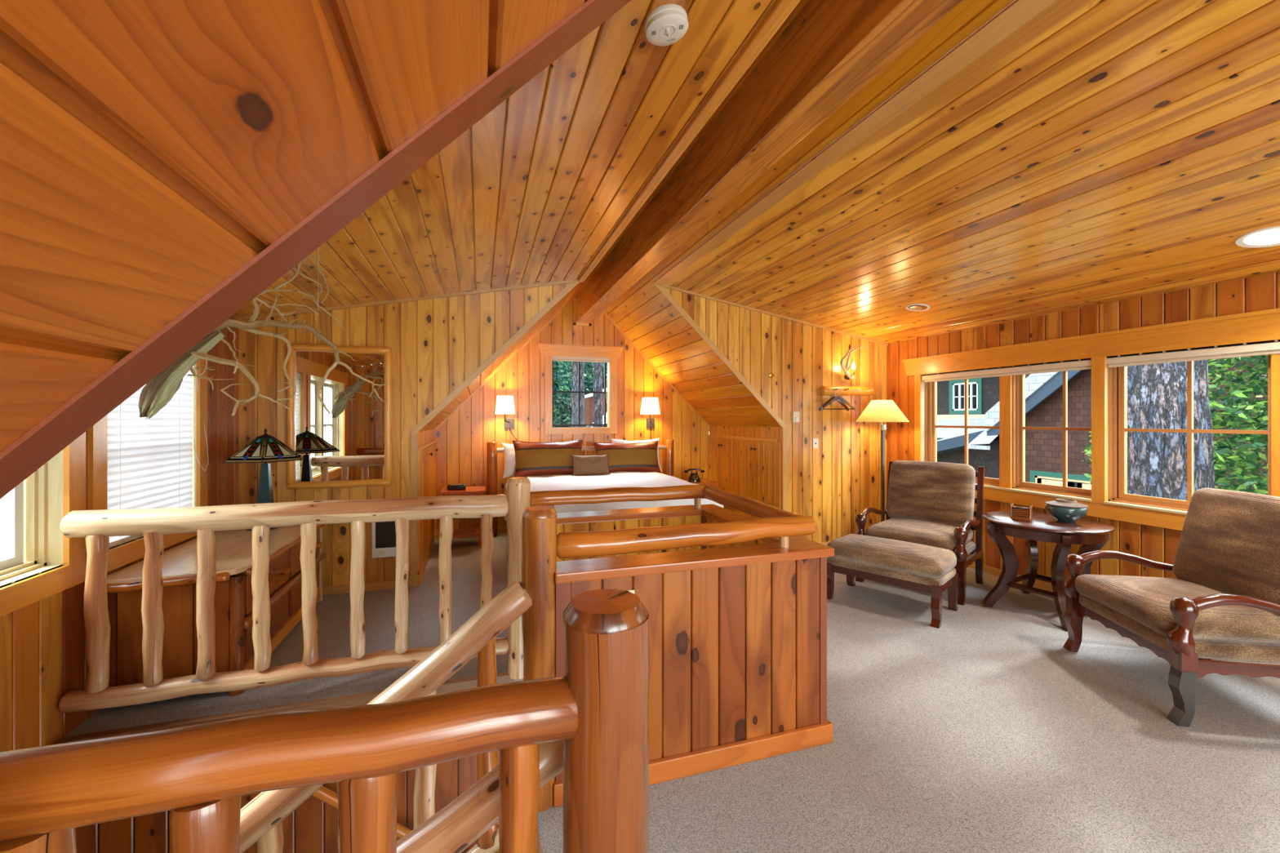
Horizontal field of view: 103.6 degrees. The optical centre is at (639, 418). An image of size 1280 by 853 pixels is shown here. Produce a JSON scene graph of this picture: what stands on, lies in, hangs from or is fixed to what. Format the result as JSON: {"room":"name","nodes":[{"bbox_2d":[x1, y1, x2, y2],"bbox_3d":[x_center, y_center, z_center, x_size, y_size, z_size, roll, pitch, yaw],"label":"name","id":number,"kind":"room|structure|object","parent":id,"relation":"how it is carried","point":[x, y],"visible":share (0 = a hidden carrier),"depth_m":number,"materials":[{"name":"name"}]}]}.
{"room":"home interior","nodes":[
{"label":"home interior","id":0,"kind":"room"},
{"bbox_2d":[0,315,239,751],"bbox_3d":[-2.627,1.141,2.087,0.013,3.917,4.225,0,0,-18],"label":"wall","id":1,"kind":"structure","parent":0,"point":[43,642],"depth_m":2.34,"materials":[{"name":"orange wood"}]},
{"bbox_2d":[0,348,212,617],"bbox_3d":[-2.640,0.070,2.185,0.022,1.460,3.070,0,0,-18],"label":"trim","id":2,"kind":"structure","parent":1,"relation":"attached to","point":[15,596],"depth_m":2.37,"materials":[{"name":"brown wood"}]},
{"bbox_2d":[87,352,207,572],"bbox_3d":[-2.916,0.150,3.050,0.022,1.300,1.115,0,0,-18],"label":"trim","id":3,"kind":"structure","parent":1,"relation":"attached to","point":[122,555],"depth_m":2.78,"materials":[{"name":"brown wood"}]},
{"bbox_2d":[109,364,195,548],"bbox_3d":[-3.003,0.092,3.022,0.160,1.225,0.955,0,0,-18],"label":"window","id":4,"kind":"structure","parent":1,"relation":"in","point":[193,454],"depth_m":3.48,"materials":[{"name":"white"}]},
{"bbox_2d":[106,363,208,546],"bbox_3d":[-2.956,0.094,3.090,0.090,1.178,1.008,0,0,-18],"label":"blind","id":5,"kind":"object","parent":4,"relation":"attached to","point":[149,463],"visible":0.41,"depth_m":3.04,"materials":[{"name":"white plastic"}]},
{"bbox_2d":[0,449,508,713],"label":"railing","id":6,"kind":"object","parent":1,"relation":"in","point":[33,508],"depth_m":2.50,"materials":[{"name":"beige wood"}]},
{"bbox_2d":[75,678,523,852],"bbox_3d":[-1.139,2.815,2.855,3.290,2.570,0.013,0,0,-18],"label":"wall","id":7,"kind":"structure","parent":0,"point":[313,827],"depth_m":2.65,"materials":[{"name":"red wood"}]},
{"bbox_2d":[52,671,515,744],"bbox_3d":[-1.695,1.518,2.571,2.064,0.053,0.210,0,0,-18],"label":"trim","id":8,"kind":"structure","parent":7,"relation":"attached to","point":[361,699],"depth_m":2.59,"materials":[{"name":"brown wood"}]},
{"bbox_2d":[311,786,412,839],"bbox_3d":[-0.867,2.594,2.877,2.124,1.703,0.101,0,0,-18],"label":"stair handrail","id":9,"kind":"object","parent":7,"relation":"attached to","point":[324,794],"visible":0.12,"depth_m":2.61,"materials":[{"name":"brown wood"}]},
{"bbox_2d":[0,0,808,453],"bbox_3d":[-0.260,-0.805,2.137,1.916,1.935,9.430,0,0,-18],"label":"ceiling","id":10,"kind":"structure","parent":0,"point":[151,150],"depth_m":0.39,"materials":[{"name":"brown wood"}]},
{"bbox_2d":[0,0,631,498],"bbox_3d":[-0.002,-0.606,0.695,1.558,1.574,0.065,0,0,-18],"label":"trim","id":11,"kind":"structure","parent":10,"relation":"attached to","point":[28,453],"depth_m":0.56,"materials":[{"name":"red wood"}]},
{"bbox_2d":[417,428,435,448],"bbox_3d":[-2.280,0.814,5.402,0.013,1.373,1.880,0,0,-18],"label":"wall","id":12,"kind":"structure","parent":0,"point":[426,437],"depth_m":5.17,"materials":[{"name":"brown wood"}]},
{"bbox_2d":[417,439,438,574],"bbox_3d":[-2.256,0.838,5.426,0.047,1.145,1.850,0,0,-18],"label":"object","id":13,"kind":"object","parent":12,"relation":"attached to","point":[427,452],"visible":0.93,"depth_m":5.03,"materials":[{"name":"brown wood"}]},
{"bbox_2d":[233,0,777,317],"bbox_3d":[-1.309,-1.089,2.534,2.870,0.562,4.275,0,0,-18],"label":"ceiling","id":14,"kind":"structure","parent":0,"point":[531,193],"depth_m":2.55,"materials":[{"name":"brown wood"}]},
{"bbox_2d":[137,253,388,418],"bbox_3d":[-1.998,-0.501,2.885,0.554,1.018,1.135,0,0,27],"label":"branch","id":15,"kind":"object","parent":14,"relation":"hanging from","point":[157,392],"visible":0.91,"depth_m":2.63,"materials":[{"name":"wood"}]},
{"bbox_2d":[644,3,688,45],"bbox_3d":[0.086,-1.272,1.634,0.142,0.065,0.140,0,0,-18],"label":"smoke detector","id":16,"kind":"object","parent":14,"relation":"attached to","point":[666,24],"visible":1,"depth_m":1.60,"materials":[{"name":"white plastic"}]},
{"bbox_2d":[239,283,886,586],"bbox_3d":[-0.141,0.050,5.106,6.560,2.900,0.013,0,0,-18],"label":"wall","id":17,"kind":"structure","parent":0,"point":[436,344],"depth_m":4.73,"materials":[{"name":"brown wood"}]},
{"bbox_2d":[286,343,391,489],"bbox_3d":[-2.548,-0.015,4.291,0.794,1.215,0.068,0,0,-18],"label":"wall mirror","id":18,"kind":"object","parent":17,"relation":"attached to","point":[350,446],"visible":0.94,"depth_m":4.29,"materials":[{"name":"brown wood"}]},
{"bbox_2d":[372,521,395,558],"bbox_3d":[-2.219,1.030,4.412,0.230,0.370,0.043,0,0,-18],"label":"wall heater","id":19,"kind":"object","parent":17,"relation":"attached to","point":[384,534],"visible":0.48,"depth_m":4.39,"materials":[{"name":"white metal"}]},
{"bbox_2d":[375,521,395,548],"bbox_3d":[-2.216,0.998,4.403,0.170,0.265,0.004,0,0,-18],"label":"grille","id":20,"kind":"object","parent":19,"relation":"attached to","point":[385,531],"depth_m":4.40,"materials":[{"name":"brown metal"}]},
{"bbox_2d":[237,279,888,345],"bbox_3d":[-0.136,-1.094,5.088,6.564,0.602,0.022,0,0,-18],"label":"trim","id":21,"kind":"structure","parent":17,"relation":"attached to","point":[263,316],"depth_m":4.74,"materials":[{"name":"brown wood"}]},
{"bbox_2d":[322,526,830,595],"bbox_3d":[-0.423,1.455,5.988,6.560,0.090,1.894,0,0,-18],"label":"baseboard","id":22,"kind":"structure","parent":17,"relation":"attached to","point":[380,585],"depth_m":4.41,"materials":[{"name":"brown wood"}]},
{"bbox_2d":[410,278,787,586],"bbox_3d":[-0.194,0.038,5.072,3.879,2.925,0.019,0,0,-18],"label":"trim","id":23,"kind":"structure","parent":17,"relation":"attached to","point":[414,435],"depth_m":4.75,"materials":[{"name":"brown wood"}]},
{"bbox_2d":[577,0,800,282],"bbox_3d":[0.061,-1.369,2.946,0.060,0.062,4.225,0,0,-18],"label":"trim","id":24,"kind":"structure","parent":17,"relation":"attached to","point":[781,10],"depth_m":2.17,"materials":[{"name":"brown wood"}]},
{"bbox_2d":[575,0,963,323],"bbox_3d":[0.642,-1.492,2.397,0.182,0.395,9.376,0,0,-18],"label":"ceiling beam","id":25,"kind":"structure","parent":17,"relation":"attached to","point":[832,49],"depth_m":2.31,"materials":[{"name":"brown wood"}]},
{"bbox_2d":[768,373,774,377],"bbox_3d":[1.470,-0.480,5.582,0.056,0.055,0.058,0,0,-18],"label":"robe hook","id":26,"kind":"object","parent":17,"relation":"attached to","point":[771,375],"visible":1,"depth_m":5.60,"materials":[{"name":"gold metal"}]},
{"bbox_2d":[791,411,799,422],"bbox_3d":[1.760,-0.015,5.685,0.085,0.120,0.041,0,0,-18],"label":"thermostat","id":27,"kind":"object","parent":17,"relation":"attached to","point":[795,415],"visible":1,"depth_m":5.67,"materials":[{"name":"beige plastic"}]},
{"bbox_2d":[813,438,817,448],"bbox_3d":[2.016,0.287,5.780,0.070,0.115,0.016,0,0,-18],"label":"light switch","id":28,"kind":"object","parent":17,"relation":"attached to","point":[815,440],"visible":1,"depth_m":5.78,"materials":[{"name":"white plastic"}]},
{"bbox_2d":[819,386,874,395],"bbox_3d":[2.421,-0.320,5.843,0.692,0.118,0.167,0,0,-18],"label":"coat rack","id":29,"kind":"object","parent":17,"relation":"attached to","point":[824,390],"visible":0.99,"depth_m":5.81,"materials":[{"name":"brown wood"}]},
{"bbox_2d":[818,391,848,410],"bbox_3d":[2.221,-0.212,5.752,0.440,0.252,0.039,0,0,-26],"label":"hanger","id":30,"kind":"object","parent":29,"relation":"hanging from","point":[840,402],"visible":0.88,"depth_m":5.76,"materials":[{"name":"brown wood"}]},
{"bbox_2d":[822,389,855,410],"bbox_3d":[2.242,-0.212,5.706,0.440,0.252,0.039,0,0,-11],"label":"hanger","id":31,"kind":"object","parent":29,"relation":"hanging from","point":[837,397],"visible":1,"depth_m":5.69,"materials":[{"name":"brown wood"}]},
{"bbox_2d":[840,344,864,380],"bbox_3d":[2.469,-0.650,5.838,0.423,0.412,0.152,0,0,-18],"label":"sconce","id":32,"kind":"object","parent":17,"relation":"attached to","point":[847,376],"visible":1,"depth_m":5.78,"materials":[{"name":"brown metal"}]},
{"bbox_2d":[653,0,1057,285],"bbox_3d":[1.321,-1.382,1.629,0.101,0.028,7.500,0,0,-18],"label":"trim","id":33,"kind":"structure","parent":17,"relation":"attached to","point":[1019,12],"depth_m":2.23,"materials":[{"name":"brown wood"}]},
{"bbox_2d":[435,296,708,531],"bbox_3d":[-0.771,-0.130,6.878,3.760,3.259,0.013,0,0,-18],"label":"wall","id":34,"kind":"structure","parent":0,"point":[462,440],"depth_m":6.71,"materials":[{"name":"brown wood"}]},
{"bbox_2d":[494,395,517,440],"bbox_3d":[-1.656,0.079,6.448,0.385,0.727,0.268,0,0,-18],"label":"wall sconce","id":35,"kind":"object","parent":34,"relation":"attached to","point":[504,405],"visible":0.96,"depth_m":6.32,"materials":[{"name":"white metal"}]},
{"bbox_2d":[435,297,709,430],"bbox_3d":[-0.766,-0.755,6.862,3.776,1.804,0.020,0,0,-18],"label":"trim","id":36,"kind":"structure","parent":34,"relation":"attached to","point":[572,300],"depth_m":6.78,"materials":[{"name":"brown wood"}]},
{"bbox_2d":[537,342,623,434],"bbox_3d":[-0.793,-0.391,6.843,1.187,1.202,0.040,0,0,-18],"label":"trim","id":37,"kind":"structure","parent":34,"relation":"attached to","point":[548,350],"depth_m":6.82,"materials":[{"name":"brown wood"}]},
{"bbox_2d":[552,360,609,427],"bbox_3d":[-0.815,-0.355,6.907,0.830,1.000,0.146,0,0,-18],"label":"window","id":38,"kind":"structure","parent":34,"relation":"in","point":[579,391],"depth_m":6.95,"materials":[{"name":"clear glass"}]},
{"bbox_2d":[552,355,613,404],"bbox_3d":[-0.779,-0.501,6.872,0.836,0.668,0.093,0,0,-18],"label":"roller shade","id":39,"kind":"object","parent":38,"relation":"attached to","point":[554,357],"visible":0.97,"depth_m":6.87,"materials":[{"name":"beige fabric"}]},
{"bbox_2d":[573,297,591,325],"bbox_3d":[-0.783,-1.448,6.855,0.238,0.365,0.021,0,0,-18],"label":"trim","id":40,"kind":"structure","parent":34,"relation":"attached to","point":[575,322],"depth_m":6.82,"materials":[{"name":"brown wood"}]},
{"bbox_2d":[640,397,660,439],"bbox_3d":[0.135,0.108,7.021,0.256,0.786,0.268,0,0,-18],"label":"wall sconce","id":41,"kind":"object","parent":34,"relation":"attached to","point":[650,406],"visible":0.94,"depth_m":6.91,"materials":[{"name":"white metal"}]},
{"bbox_2d":[64,533,1279,852],"bbox_3d":[0.688,1.515,2.414,6.620,0.030,9.380,0,0,-18],"label":"floor","id":42,"kind":"structure","parent":0,"point":[979,731],"depth_m":2.37,"materials":[{"name":"beige carpet"}]},
{"bbox_2d":[106,524,326,696],"bbox_3d":[-2.647,1.156,3.347,0.655,0.691,1.612,0,0,-18],"label":"dresser","id":43,"kind":"object","parent":42,"relation":"on","point":[234,648],"visible":0.58,"depth_m":2.71,"materials":[{"name":"red wood"}]},
{"bbox_2d":[222,428,303,530],"bbox_3d":[-2.773,0.443,3.733,0.510,0.735,0.514,0,0,-18],"label":"table lamp","id":44,"kind":"object","parent":43,"relation":"on","point":[265,448],"visible":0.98,"depth_m":3.67,"materials":[{"name":"multicoloured glass"}]},
{"bbox_2d":[440,485,485,546],"bbox_3d":[-2.093,1.170,5.982,0.495,0.660,0.430,0,0,-18],"label":"nightstand","id":45,"kind":"object","parent":42,"relation":"on","point":[469,491],"visible":0.37,"depth_m":5.86,"materials":[{"name":"brown wood"}]},
{"bbox_2d":[447,484,466,490],"bbox_3d":[-2.165,0.809,5.952,0.210,0.062,0.133,0,0,-18],"label":"clock radio","id":46,"kind":"object","parent":45,"relation":"on","point":[451,486],"visible":1,"depth_m":5.90,"materials":[{"name":"black plastic"}]},
{"bbox_2d":[452,528,479,537],"bbox_3d":[-2.093,1.357,5.982,0.415,0.025,0.330,0,0,-18],"label":"shelf","id":47,"kind":"object","parent":45,"relation":"attached to","point":[469,531],"depth_m":5.93,"materials":[{"name":"brown wood"}]},
{"bbox_2d":[506,476,530,679],"bbox_3d":[-0.718,0.931,2.982,0.136,1.160,0.138,0,0,-18],"label":"newel post","id":48,"kind":"object","parent":42,"relation":"on","point":[518,491],"visible":0.62,"depth_m":2.92,"materials":[{"name":"beige wood"}]},
{"bbox_2d":[521,505,556,852],"bbox_3d":[-0.395,1.052,1.985,0.140,1.400,0.142,0,0,29],"label":"newel post","id":49,"kind":"object","parent":42,"relation":"on","point":[539,559],"visible":0.55,"depth_m":1.93,"materials":[{"name":"orange wood"}]},
{"bbox_2d":[239,581,532,852],"bbox_3d":[-1.191,1.606,1.704,1.666,1.960,0.128,0,0,-18],"label":"stair handrail","id":50,"kind":"object","parent":49,"relation":"attached to","point":[261,819],"visible":0.52,"depth_m":1.81,"materials":[{"name":"beige wood"}]},
{"bbox_2d":[486,439,723,537],"bbox_3d":[-0.418,0.897,5.778,2.532,1.206,2.148,0,0,-18],"label":"bed","id":51,"kind":"object","parent":42,"relation":"on","point":[620,478],"visible":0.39,"depth_m":5.57,"materials":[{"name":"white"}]},
{"bbox_2d":[502,441,557,478],"bbox_3d":[-1.372,0.516,6.353,0.704,0.432,0.213,0,0,-21],"label":"pillow","id":52,"kind":"object","parent":51,"relation":"on","point":[508,449],"visible":0.2,"depth_m":6.21,"materials":[{"name":"white fabric"}]},
{"bbox_2d":[511,439,582,477],"bbox_3d":[-1.136,0.505,6.320,0.896,0.466,0.247,0,0,-20],"label":"pillow","id":53,"kind":"object","parent":51,"relation":"on","point":[532,459],"visible":0.87,"depth_m":6.22,"materials":[{"name":"brown fabric"}]},
{"bbox_2d":[571,453,610,475],"bbox_3d":[-0.607,0.586,6.241,0.482,0.283,0.192,0,0,-15],"label":"throw pillow","id":54,"kind":"object","parent":51,"relation":"on","point":[583,465],"visible":0.94,"depth_m":6.18,"materials":[{"name":"brown fabric"}]},
{"bbox_2d":[504,471,723,520],"bbox_3d":[-0.385,0.982,5.588,2.118,0.597,1.761,0,0,-18],"label":"duvet","id":55,"kind":"object","parent":51,"relation":"on","point":[620,478],"depth_m":5.31,"materials":[{"name":"white fabric"}]},
{"bbox_2d":[592,440,661,473],"bbox_3d":[-0.164,0.521,6.629,0.895,0.433,0.243,0,0,-15],"label":"pillow","id":56,"kind":"object","parent":51,"relation":"on","point":[642,456],"visible":0.8,"depth_m":6.56,"materials":[{"name":"brown fabric"}]},
{"bbox_2d":[610,437,662,471],"bbox_3d":[-0.047,0.495,6.787,0.683,0.456,0.182,0,0,-15],"label":"pillow","id":57,"kind":"object","parent":51,"relation":"on","point":[614,441],"visible":0.16,"depth_m":6.79,"materials":[{"name":"white fabric"}]},
{"bbox_2d":[562,589,649,852],"bbox_3d":[-0.067,0.928,0.981,0.173,1.149,0.173,0,0,-18],"label":"newel post","id":58,"kind":"object","parent":42,"relation":"on","point":[606,653],"visible":0.98,"depth_m":0.91,"materials":[{"name":"orange wood"}]},
{"bbox_2d":[0,675,577,852],"bbox_3d":[-1.062,0.928,0.662,1.983,0.934,0.116,0,0,-18],"label":"log railing","id":59,"kind":"object","parent":58,"relation":"attached to","point":[200,774],"visible":0.95,"depth_m":0.79,"materials":[{"name":"brown wood"}]},
{"bbox_2d":[396,740,563,852],"bbox_3d":[-0.938,1.212,0.863,1.772,1.026,0.235,0,0,-18],"label":"stair stringer","id":60,"kind":"object","parent":58,"relation":"attached to","point":[460,824],"visible":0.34,"depth_m":1.08,"materials":[{"name":"brown wood"}]},
{"bbox_2d":[553,504,834,807],"bbox_3d":[0.081,1.065,2.733,1.319,0.930,1.274,0,0,-18],"label":"wall","id":61,"kind":"structure","parent":42,"relation":"on","point":[738,631],"depth_m":2.20,"materials":[{"name":"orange wood"}]},
{"bbox_2d":[529,484,815,558],"bbox_3d":[0.073,0.521,2.721,1.227,0.159,1.178,0,0,-18],"label":"guard rail","id":62,"kind":"object","parent":61,"relation":"on","point":[773,522],"visible":0.94,"depth_m":2.28,"materials":[{"name":"brown wood"}]},
{"bbox_2d":[681,478,718,487],"bbox_3d":[0.777,1.180,6.931,0.460,0.640,0.430,0,0,-18],"label":"nightstand","id":63,"kind":"object","parent":42,"relation":"on","point":[704,481],"visible":0.13,"depth_m":6.81,"materials":[{"name":"brown wood"}]},
{"bbox_2d":[684,468,705,482],"bbox_3d":[0.744,0.771,6.881,0.279,0.177,0.179,0,0,15],"label":"rotary telephone","id":64,"kind":"object","parent":63,"relation":"on","point":[694,477],"visible":1,"depth_m":6.84,"materials":[{"name":"black plastic"}]},
{"bbox_2d":[855,400,909,521],"bbox_3d":[2.680,0.650,5.581,0.536,1.700,0.536,0,0,-18],"label":"floor lamp","id":65,"kind":"object","parent":42,"relation":"on","point":[877,411],"visible":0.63,"depth_m":5.47,"materials":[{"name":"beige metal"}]},
{"bbox_2d":[826,533,958,628],"bbox_3d":[2.014,1.250,4.077,0.514,0.500,0.884,0,0,-44],"label":"ottoman","id":66,"kind":"object","parent":42,"relation":"on","point":[923,568],"visible":0.94,"depth_m":3.89,"materials":[{"name":"brown fabric"}]},
{"bbox_2d":[826,533,956,578],"bbox_3d":[2.014,1.100,4.077,0.494,0.200,0.884,0,0,-44],"label":"cushion","id":67,"kind":"object","parent":66,"relation":"on","point":[877,556],"depth_m":3.90,"materials":[{"name":"brown fabric"}]},
{"bbox_2d":[855,460,984,605],"bbox_3d":[2.580,0.957,4.627,0.845,1.087,0.900,0,0,-44],"label":"armchair","id":68,"kind":"object","parent":42,"relation":"on","point":[929,503],"visible":0.8,"depth_m":4.59,"materials":[{"name":"brown fabric"}]},
{"bbox_2d":[865,518,973,551],"bbox_3d":[2.542,1.043,4.590,0.734,0.179,0.729,0,0,-44],"label":"seat cushion","id":69,"kind":"object","parent":68,"relation":"on","point":[938,533],"depth_m":4.42,"materials":[{"name":"brown fabric"}]},
{"bbox_2d":[887,460,975,528],"bbox_3d":[2.760,0.712,4.804,0.289,0.599,0.722,0,0,-44],"label":"cushion","id":70,"kind":"object","parent":68,"relation":"on","point":[943,493],"depth_m":4.70,"materials":[{"name":"brown fabric"}]},
{"bbox_2d":[978,511,1119,631],"bbox_3d":[3.172,1.150,3.954,0.810,0.700,0.810,0,0,-18],"label":"round table","id":71,"kind":"object","parent":42,"relation":"on","point":[1093,535],"visible":0.87,"depth_m":3.84,"materials":[{"name":"brown wood"}]},
{"bbox_2d":[1009,502,1032,520],"bbox_3d":[3.048,0.745,4.029,0.140,0.111,0.110,0,0,44],"label":"caddy","id":72,"kind":"object","parent":71,"relation":"on","point":[1022,513],"visible":1,"depth_m":4.00,"materials":[{"name":"brown wood"}]},
{"bbox_2d":[1044,498,1088,522],"bbox_3d":[3.322,0.718,3.928,0.260,0.165,0.260,0,0,-18],"label":"lidded bowl","id":73,"kind":"object","parent":71,"relation":"on","point":[1067,510],"visible":1,"depth_m":3.86,"materials":[{"name":"blue ceramic"}]},
{"bbox_2d":[1062,488,1279,727],"bbox_3d":[3.099,0.957,2.807,0.845,1.087,0.900,0,0,10],"label":"armchair","id":74,"kind":"object","parent":42,"relation":"on","point":[1223,603],"visible":1,"depth_m":2.67,"materials":[{"name":"brown fabric"}]},
{"bbox_2d":[1075,573,1279,644],"bbox_3d":[3.047,1.043,2.816,0.734,0.179,0.729,0,0,10],"label":"seat cushion","id":75,"kind":"object","parent":74,"relation":"on","point":[1141,602],"depth_m":2.69,"materials":[{"name":"brown fabric"}]},
{"bbox_2d":[1172,488,1279,604],"bbox_3d":[3.348,0.712,2.762,0.289,0.599,0.722,0,0,10],"label":"cushion","id":76,"kind":"object","parent":74,"relation":"on","point":[1229,542],"depth_m":2.76,"materials":[{"name":"brown fabric"}]},
{"bbox_2d":[709,426,782,509],"bbox_3d":[1.314,0.805,6.551,0.013,1.390,1.880,0,0,-18],"label":"wall","id":77,"kind":"structure","parent":0,"point":[748,432],"depth_m":6.23,"materials":[{"name":"brown wood"}]},
{"bbox_2d":[708,434,780,519],"bbox_3d":[1.281,0.824,6.556,0.047,1.172,1.850,0,0,-18],"label":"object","id":78,"kind":"object","parent":77,"relation":"attached to","point":[751,468],"visible":0.7,"depth_m":6.38,"materials":[{"name":"brown wood"}]},
{"bbox_2d":[604,0,1014,428],"bbox_3d":[1.551,-0.814,2.716,1.943,1.918,9.430,0,0,-18],"label":"ceiling","id":79,"kind":"structure","parent":0,"point":[642,313],"depth_m":5.26,"materials":[{"name":"brown wood"}]},
{"bbox_2d":[664,0,1279,343],"bbox_3d":[2.719,-1.148,2.103,3.039,0.504,7.550,0,0,-18],"label":"ceiling","id":80,"kind":"structure","parent":0,"point":[1100,152],"depth_m":2.65,"materials":[{"name":"brown wood"}]},
{"bbox_2d":[905,303,930,311],"bbox_3d":[2.591,-1.033,4.702,0.204,0.041,0.206,0,0,-18],"label":"recessed light","id":81,"kind":"object","parent":80,"relation":"in","point":[914,307],"visible":1,"depth_m":4.69,"materials":[{"name":"white plastic"}]},
{"bbox_2d":[1234,226,1279,247],"bbox_3d":[3.464,-0.993,2.761,0.264,0.051,0.268,0,0,-18],"label":"recessed light","id":82,"kind":"object","parent":80,"relation":"in","point":[1267,237],"visible":1,"depth_m":2.79,"materials":[{"name":"white plastic"}]},
{"bbox_2d":[886,271,1279,584],"bbox_3d":[4.133,0.298,2.528,0.013,2.404,7.500,0,0,-18],"label":"wall","id":83,"kind":"structure","parent":0,"point":[1260,292],"depth_m":4.05,"materials":[{"name":"orange wood"}]},
{"bbox_2d":[968,561,1053,591],"bbox_3d":[4.120,1.465,2.524,0.014,0.070,7.500,0,0,-18],"label":"baseboard","id":84,"kind":"structure","parent":83,"relation":"attached to","point":[989,570],"depth_m":4.76,"materials":[{"name":"brown wood"}]},
{"bbox_2d":[921,358,1118,498],"bbox_3d":[3.476,0.090,4.810,0.150,1.170,1.776,0,0,-18],"label":"window","id":85,"kind":"structure","parent":83,"relation":"in","point":[1011,427],"depth_m":4.70,"materials":[{"name":"brown wood"}]},
{"bbox_2d":[922,360,1091,382],"bbox_3d":[3.411,-0.434,4.831,0.060,0.071,1.636,0,0,-18],"label":"roller shade","id":86,"kind":"object","parent":85,"relation":"attached to","point":[1080,365],"visible":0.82,"depth_m":4.65,"materials":[{"name":"beige fabric"}]},
{"bbox_2d":[914,356,1186,530],"bbox_3d":[4.135,0.150,2.461,0.025,1.270,6.770,0,0,-18],"label":"trim","id":87,"kind":"structure","parent":83,"relation":"attached to","point":[1096,508],"depth_m":4.00,"materials":[{"name":"brown wood"}]},
{"bbox_2d":[975,483,1186,515],"bbox_3d":[3.755,0.661,3.689,0.060,0.018,4.041,0,0,-18],"label":"trim","id":88,"kind":"structure","parent":83,"relation":"attached to","point":[1161,509],"depth_m":4.07,"materials":[{"name":"wood"}]},
{"bbox_2d":[902,307,1279,376],"bbox_3d":[4.105,-0.580,2.538,0.034,0.190,6.935,0,0,-18],"label":"trim","id":89,"kind":"structure","parent":83,"relation":"attached to","point":[1263,325],"depth_m":3.85,"materials":[{"name":"brown wood"}]},
{"bbox_2d":[1106,339,1279,511],"bbox_3d":[4.088,0.090,2.893,0.150,1.170,2.362,0,0,-18],"label":"window","id":90,"kind":"structure","parent":83,"relation":"in","point":[1273,432],"depth_m":3.68,"materials":[{"name":"brown wood"}]},
{"bbox_2d":[1106,342,1279,367],"bbox_3d":[4.036,-0.434,2.876,0.060,0.071,2.302,0,0,-18],"label":"roller shade","id":91,"kind":"object","parent":90,"relation":"attached to","point":[1267,348],"visible":1,"depth_m":3.45,"materials":[{"name":"beige fabric"}]},
{"label":"outside","id":92,"kind":"structure","parent":0,"visible":0},
{"bbox_2d":[0,496,4,559],"bbox_3d":[0.195,4.550,15.810,110.000,0.100,90.000,0,0,-18],"label":"ground","id":93,"kind":"structure","parent":92,"point":[2,500],"depth_m":20.73,"materials":[{"name":"white"}]},
{"bbox_2d":[552,360,572,427],"bbox_3d":[-3.528,0.000,18.826,2.549,9.000,2.736,0,0,-18],"label":"fir tree","id":94,"kind":"object","parent":93,"relation":"on","point":[560,400],"visible":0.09,"depth_m":18.23,"materials":[{"name":"green plant"}]},
{"bbox_2d":[553,360,593,427],"bbox_3d":[-3.322,-0.052,22.221,3.137,9.105,2.781,0,0,-18],"label":"fir tree","id":95,"kind":"object","parent":93,"relation":"on","point":[570,362],"visible":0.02,"depth_m":21.52,"materials":[{"name":"green plant"}]},
{"bbox_2d":[571,361,578,427],"bbox_3d":[-1.702,-0.791,13.341,0.708,10.581,0.973,0,0,-43],"label":"pine tree","id":96,"kind":"object","parent":93,"relation":"on","point":[575,364],"visible":0.08,"depth_m":13.24,"materials":[{"name":"grey plant"}]},
{"bbox_2d":[578,361,584,427],"bbox_3d":[-1.894,-0.777,15.682,0.679,10.554,1.116,0,0,-18],"label":"pine tree","id":97,"kind":"object","parent":93,"relation":"on","point":[582,363],"visible":0.02,"depth_m":15.58,"materials":[{"name":"grey plant"}]},
{"bbox_2d":[583,361,607,395],"bbox_3d":[-1.422,0.000,20.324,2.535,9.000,2.740,0,0,-21],"label":"fir tree","id":98,"kind":"object","parent":93,"relation":"on","point":[588,381],"visible":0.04,"depth_m":19.84,"materials":[{"name":"green plant"}]},
{"bbox_2d":[584,387,607,427],"bbox_3d":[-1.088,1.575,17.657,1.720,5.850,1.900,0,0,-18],"label":"cabin","id":99,"kind":"object","parent":93,"relation":"on","point":[588,402],"visible":0.11,"depth_m":17.02,"materials":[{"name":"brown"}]},
{"bbox_2d":[592,362,603,426],"bbox_3d":[-1.223,-0.777,14.584,0.715,10.553,0.945,0,0,3],"label":"pine tree","id":100,"kind":"object","parent":93,"relation":"on","point":[597,379],"visible":0.09,"depth_m":14.51,"materials":[{"name":"grey plant"}]},
{"bbox_2d":[937,355,1267,492],"bbox_3d":[11.569,0.300,13.566,5.700,8.400,9.600,0,0,-18],"label":"outdoor view","id":101,"kind":"structure","parent":93,"relation":"on","point":[1043,391],"depth_m":12.25,"materials":[{"name":"brown"}]},
{"bbox_2d":[1127,360,1214,500],"bbox_3d":[6.212,-1.500,6.038,1.138,12.000,1.152,0,0,-18],"label":"pine tree","id":102,"kind":"object","parent":93,"relation":"on","point":[1157,393],"visible":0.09,"depth_m":5.69,"materials":[{"name":"grey plant"}]},
{"bbox_2d":[1081,355,1267,494],"bbox_3d":[8.655,0.691,6.455,3.646,7.618,4.723,0,0,-39],"label":"maple tree","id":103,"kind":"object","parent":93,"relation":"on","point":[1234,414],"visible":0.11,"depth_m":6.48,"materials":[{"name":"green plant"}]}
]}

